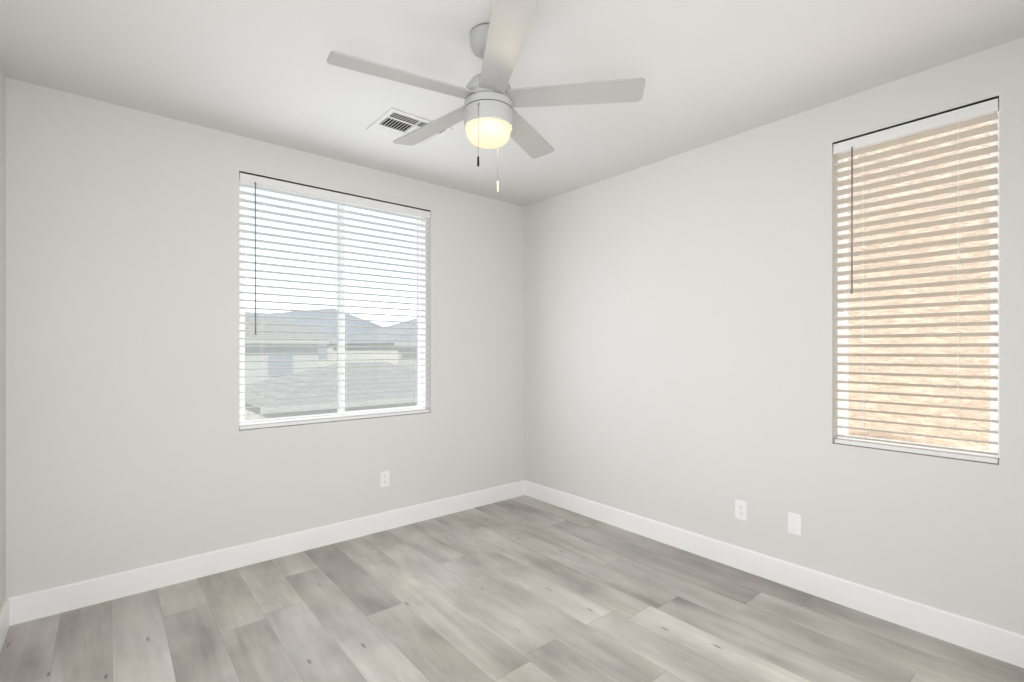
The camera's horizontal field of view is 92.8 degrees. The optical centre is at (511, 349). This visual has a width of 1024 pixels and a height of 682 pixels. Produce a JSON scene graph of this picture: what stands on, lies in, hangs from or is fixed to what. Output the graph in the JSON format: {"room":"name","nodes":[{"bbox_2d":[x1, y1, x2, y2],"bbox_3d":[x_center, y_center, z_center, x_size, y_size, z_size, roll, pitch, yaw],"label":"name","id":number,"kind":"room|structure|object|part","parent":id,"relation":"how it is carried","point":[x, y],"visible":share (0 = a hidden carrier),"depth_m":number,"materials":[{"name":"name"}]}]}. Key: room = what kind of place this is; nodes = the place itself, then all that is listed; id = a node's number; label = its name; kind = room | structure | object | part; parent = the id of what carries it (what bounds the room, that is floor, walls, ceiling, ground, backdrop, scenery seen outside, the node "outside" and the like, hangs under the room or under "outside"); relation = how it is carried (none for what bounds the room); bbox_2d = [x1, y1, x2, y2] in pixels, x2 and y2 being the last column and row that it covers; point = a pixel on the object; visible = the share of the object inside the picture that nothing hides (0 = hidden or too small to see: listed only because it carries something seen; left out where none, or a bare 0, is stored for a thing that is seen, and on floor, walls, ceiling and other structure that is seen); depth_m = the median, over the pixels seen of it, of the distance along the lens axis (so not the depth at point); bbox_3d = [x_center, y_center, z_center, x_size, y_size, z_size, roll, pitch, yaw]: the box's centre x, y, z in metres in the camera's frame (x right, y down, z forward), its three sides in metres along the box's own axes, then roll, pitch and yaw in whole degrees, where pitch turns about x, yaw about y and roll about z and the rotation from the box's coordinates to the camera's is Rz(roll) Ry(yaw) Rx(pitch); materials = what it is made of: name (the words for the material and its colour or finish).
{"room":"empty bedroom","nodes":[
{"label":"empty bedroom","id":0,"kind":"room"},
{"bbox_2d":[0,63,9,651],"bbox_3d":[-1.312,0.010,0.870,0.174,2.700,3.860,0,0,-40],"label":"wall","id":1,"kind":"structure","parent":0,"point":[2,337],"depth_m":2.32,"materials":[{"name":"white paint"}]},
{"bbox_2d":[6,77,524,625],"bbox_3d":[-1.232,0.010,3.544,3.720,2.700,0.174,0,0,-40],"label":"wall","id":2,"kind":"structure","parent":0,"point":[130,445],"depth_m":2.85,"materials":[{"name":"white paint"}]},
{"bbox_2d":[239,171,429,429],"bbox_3d":[-1.230,-0.305,3.550,1.372,1.630,0.146,0,0,-40],"label":"window","id":3,"kind":"structure","parent":2,"relation":"in","point":[340,257],"depth_m":3.48,"materials":[{"name":"white plastic"}]},
{"bbox_2d":[255,182,255,334],"bbox_3d":[-1.637,-0.586,3.111,0.011,0.983,0.019,0,0,-40],"label":"blind wand","id":4,"kind":"object","parent":3,"relation":"hanging from","point":[255,258],"visible":1,"depth_m":3.11,"materials":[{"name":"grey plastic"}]},
{"bbox_2d":[260,186,262,424],"bbox_3d":[-1.610,-0.292,3.148,0.002,1.564,0.002,0,0,-40],"label":"blind cord","id":5,"kind":"object","parent":3,"relation":"hanging from","point":[262,310],"depth_m":3.15,"materials":[{"name":"white plastic"}]},
{"bbox_3d":[-1.203,-0.306,3.518,1.364,1.624,0.062,0,0,-40],"label":"back window blind rails","id":6,"kind":"part","parent":3,"relation":"part of","materials":[{"name":"white plastic"}]},
{"bbox_2d":[346,202,346,417],"bbox_3d":[-1.187,-0.292,3.500,0.002,1.564,0.002,0,0,-40],"label":"blind cord","id":7,"kind":"object","parent":3,"relation":"hanging from","point":[346,202],"depth_m":3.50,"materials":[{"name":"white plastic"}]},
{"bbox_2d":[380,470,388,486],"bbox_3d":[-0.957,0.975,3.673,0.072,0.116,0.008,0,0,-40],"label":"outlet","id":8,"kind":"object","parent":2,"relation":"attached to","point":[384,478],"visible":1,"depth_m":3.67,"materials":[{"name":"white plastic"}]},
{"bbox_2d":[0,495,1023,681],"bbox_3d":[-0.001,1.420,2.066,3.720,0.120,4.020,0,0,-40],"label":"floor","id":9,"kind":"structure","parent":0,"point":[524,588],"depth_m":2.42,"materials":[{"name":"grey laminate"}]},
{"bbox_2d":[0,0,1023,206],"bbox_3d":[-0.001,-1.400,2.066,3.720,0.120,4.020,0,0,-40],"label":"ceiling","id":10,"kind":"structure","parent":0,"point":[710,71],"depth_m":2.28,"materials":[{"name":"white paint"}]},
{"bbox_2d":[367,107,452,146],"bbox_3d":[-0.620,-1.334,2.955,0.400,0.012,0.335,0,0,-40],"label":"ceiling vent","id":11,"kind":"object","parent":10,"relation":"in","point":[394,123],"visible":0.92,"depth_m":2.90,"materials":[{"name":"white metal"}]},
{"bbox_2d":[327,0,644,191],"bbox_3d":[-0.132,-1.020,2.090,1.247,0.640,1.233,0,0,-40],"label":"ceiling fan","id":12,"kind":"object","parent":10,"relation":"hanging from","point":[489,115],"visible":1,"depth_m":1.99,"materials":[{"name":"white painted metal"},{"name":"white blades"},{"name":"frosted glass"}]},
{"bbox_3d":[-0.422,-1.063,1.907,0.569,0.031,0.222,0,0,-40],"label":"blade","id":13,"kind":"part","parent":12,"relation":"part of","materials":[{"name":"grey"}]},
{"bbox_3d":[-0.368,-1.063,2.326,0.182,0.031,0.568,0,0,-40],"label":"blade","id":14,"kind":"part","parent":12,"relation":"part of","materials":[{"name":"grey"}]},
{"bbox_3d":[-0.034,-1.063,1.720,0.369,0.031,0.539,0,0,-40],"label":"blade","id":15,"kind":"part","parent":12,"relation":"part of","materials":[{"name":"grey"}]},
{"bbox_3d":[0.055,-1.063,2.409,0.551,0.031,0.336,0,0,-40],"label":"blade","id":16,"kind":"part","parent":12,"relation":"part of","materials":[{"name":"grey"}]},
{"bbox_3d":[0.262,-1.063,2.032,0.459,0.031,0.483,0,0,-40],"label":"blade","id":17,"kind":"part","parent":12,"relation":"part of","materials":[{"name":"grey"}]},
{"bbox_2d":[525,37,1023,667],"bbox_3d":[1.413,0.010,3.140,0.174,2.700,3.860,0,0,-40],"label":"wall","id":18,"kind":"structure","parent":0,"point":[681,341],"depth_m":2.92,"materials":[{"name":"white paint"}]},
{"bbox_2d":[735,499,746,520],"bbox_3d":[1.416,0.993,3.015,0.008,0.116,0.072,0,0,-40],"label":"outlet","id":19,"kind":"object","parent":18,"relation":"attached to","point":[740,509],"visible":1,"depth_m":3.01,"materials":[{"name":"white plastic"}]},
{"bbox_2d":[788,512,801,535],"bbox_3d":[1.612,0.995,2.780,0.008,0.116,0.072,0,0,-40],"label":"blank wall plate","id":20,"kind":"object","parent":18,"relation":"attached to","point":[794,523],"visible":1,"depth_m":2.78,"materials":[{"name":"white plastic"}]},
{"bbox_2d":[833,96,998,463],"bbox_3d":[1.999,-0.305,2.442,0.146,1.630,0.642,0,0,-40],"label":"window","id":21,"kind":"structure","parent":18,"relation":"in","point":[843,246],"depth_m":2.39,"materials":[{"name":"white plastic"}]},
{"bbox_2d":[851,146,852,293],"bbox_3d":[1.792,-0.685,2.570,0.019,0.783,0.011,0,0,-40],"label":"blind wand","id":22,"kind":"object","parent":21,"relation":"hanging from","point":[852,220],"visible":0.98,"depth_m":2.56,"materials":[{"name":"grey plastic"}]},
{"bbox_3d":[1.966,-0.306,2.416,0.062,1.624,0.634,0,0,-40],"label":"right window blind rails","id":23,"kind":"part","parent":21,"relation":"part of","materials":[{"name":"white plastic"}]},
{"bbox_2d":[960,121,960,452],"bbox_3d":[2.067,-0.292,2.259,0.002,1.564,0.002,0,0,-40],"label":"blind cord","id":24,"kind":"object","parent":21,"relation":"hanging from","point":[960,310],"visible":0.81,"depth_m":2.25,"materials":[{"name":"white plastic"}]},
{"label":"outside","id":25,"kind":"structure","parent":0,"visible":0},
{"bbox_2d":[245,308,382,337],"bbox_3d":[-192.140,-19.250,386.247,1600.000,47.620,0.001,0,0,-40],"label":"mountains","id":26,"kind":"structure","parent":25,"point":[322,321],"depth_m":412.68,"materials":[{"name":"grey stone"}]},
{"bbox_3d":[-96.139,4.660,114.799,300.000,0.200,600.000,0,0,-40],"label":"ground","id":27,"kind":"structure","parent":25,"visible":0},
{"bbox_2d":[245,317,328,383],"bbox_3d":[-18.621,1.010,28.008,12.900,7.100,10.400,0,0,-36],"label":"house","id":28,"kind":"structure","parent":27,"relation":"on","point":[280,350],"depth_m":26.57,"materials":[{"name":"grey paint"}]},
{"bbox_2d":[258,319,336,366],"bbox_3d":[-25.789,0.710,50.672,13.900,7.700,9.900,0,0,-40],"label":"house","id":29,"kind":"structure","parent":27,"relation":"on","point":[323,348],"depth_m":50.54,"materials":[{"name":"beige paint"}]},
{"bbox_2d":[245,308,416,419],"bbox_3d":[-3.617,-0.540,7.657,13.000,10.200,0.001,0,0,-40],"label":"veil","id":30,"kind":"object","parent":27,"relation":"on","point":[327,365],"depth_m":8.05,"materials":[{"name":"grey"}]},
{"bbox_2d":[245,362,416,419],"bbox_3d":[-6.458,2.560,21.221,9.900,4.000,7.900,0,0,-40],"label":"roof","id":31,"kind":"structure","parent":27,"relation":"on","point":[333,389],"depth_m":18.05,"materials":[{"name":"beige paint"}]},
{"bbox_2d":[325,318,416,368],"bbox_3d":[-5.561,1.110,34.985,11.900,6.900,9.900,0,0,-43],"label":"house","id":32,"kind":"structure","parent":27,"relation":"on","point":[383,344],"depth_m":30.13,"materials":[{"name":"beige paint"}]},
{"bbox_2d":[849,121,989,450],"bbox_3d":[3.701,-0.040,4.044,0.300,9.200,14.000,0,0,-40],"label":"neighbor stucco","id":33,"kind":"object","parent":27,"relation":"on","point":[932,421],"depth_m":4.10,"materials":[{"name":"beige paint"}]}
]}

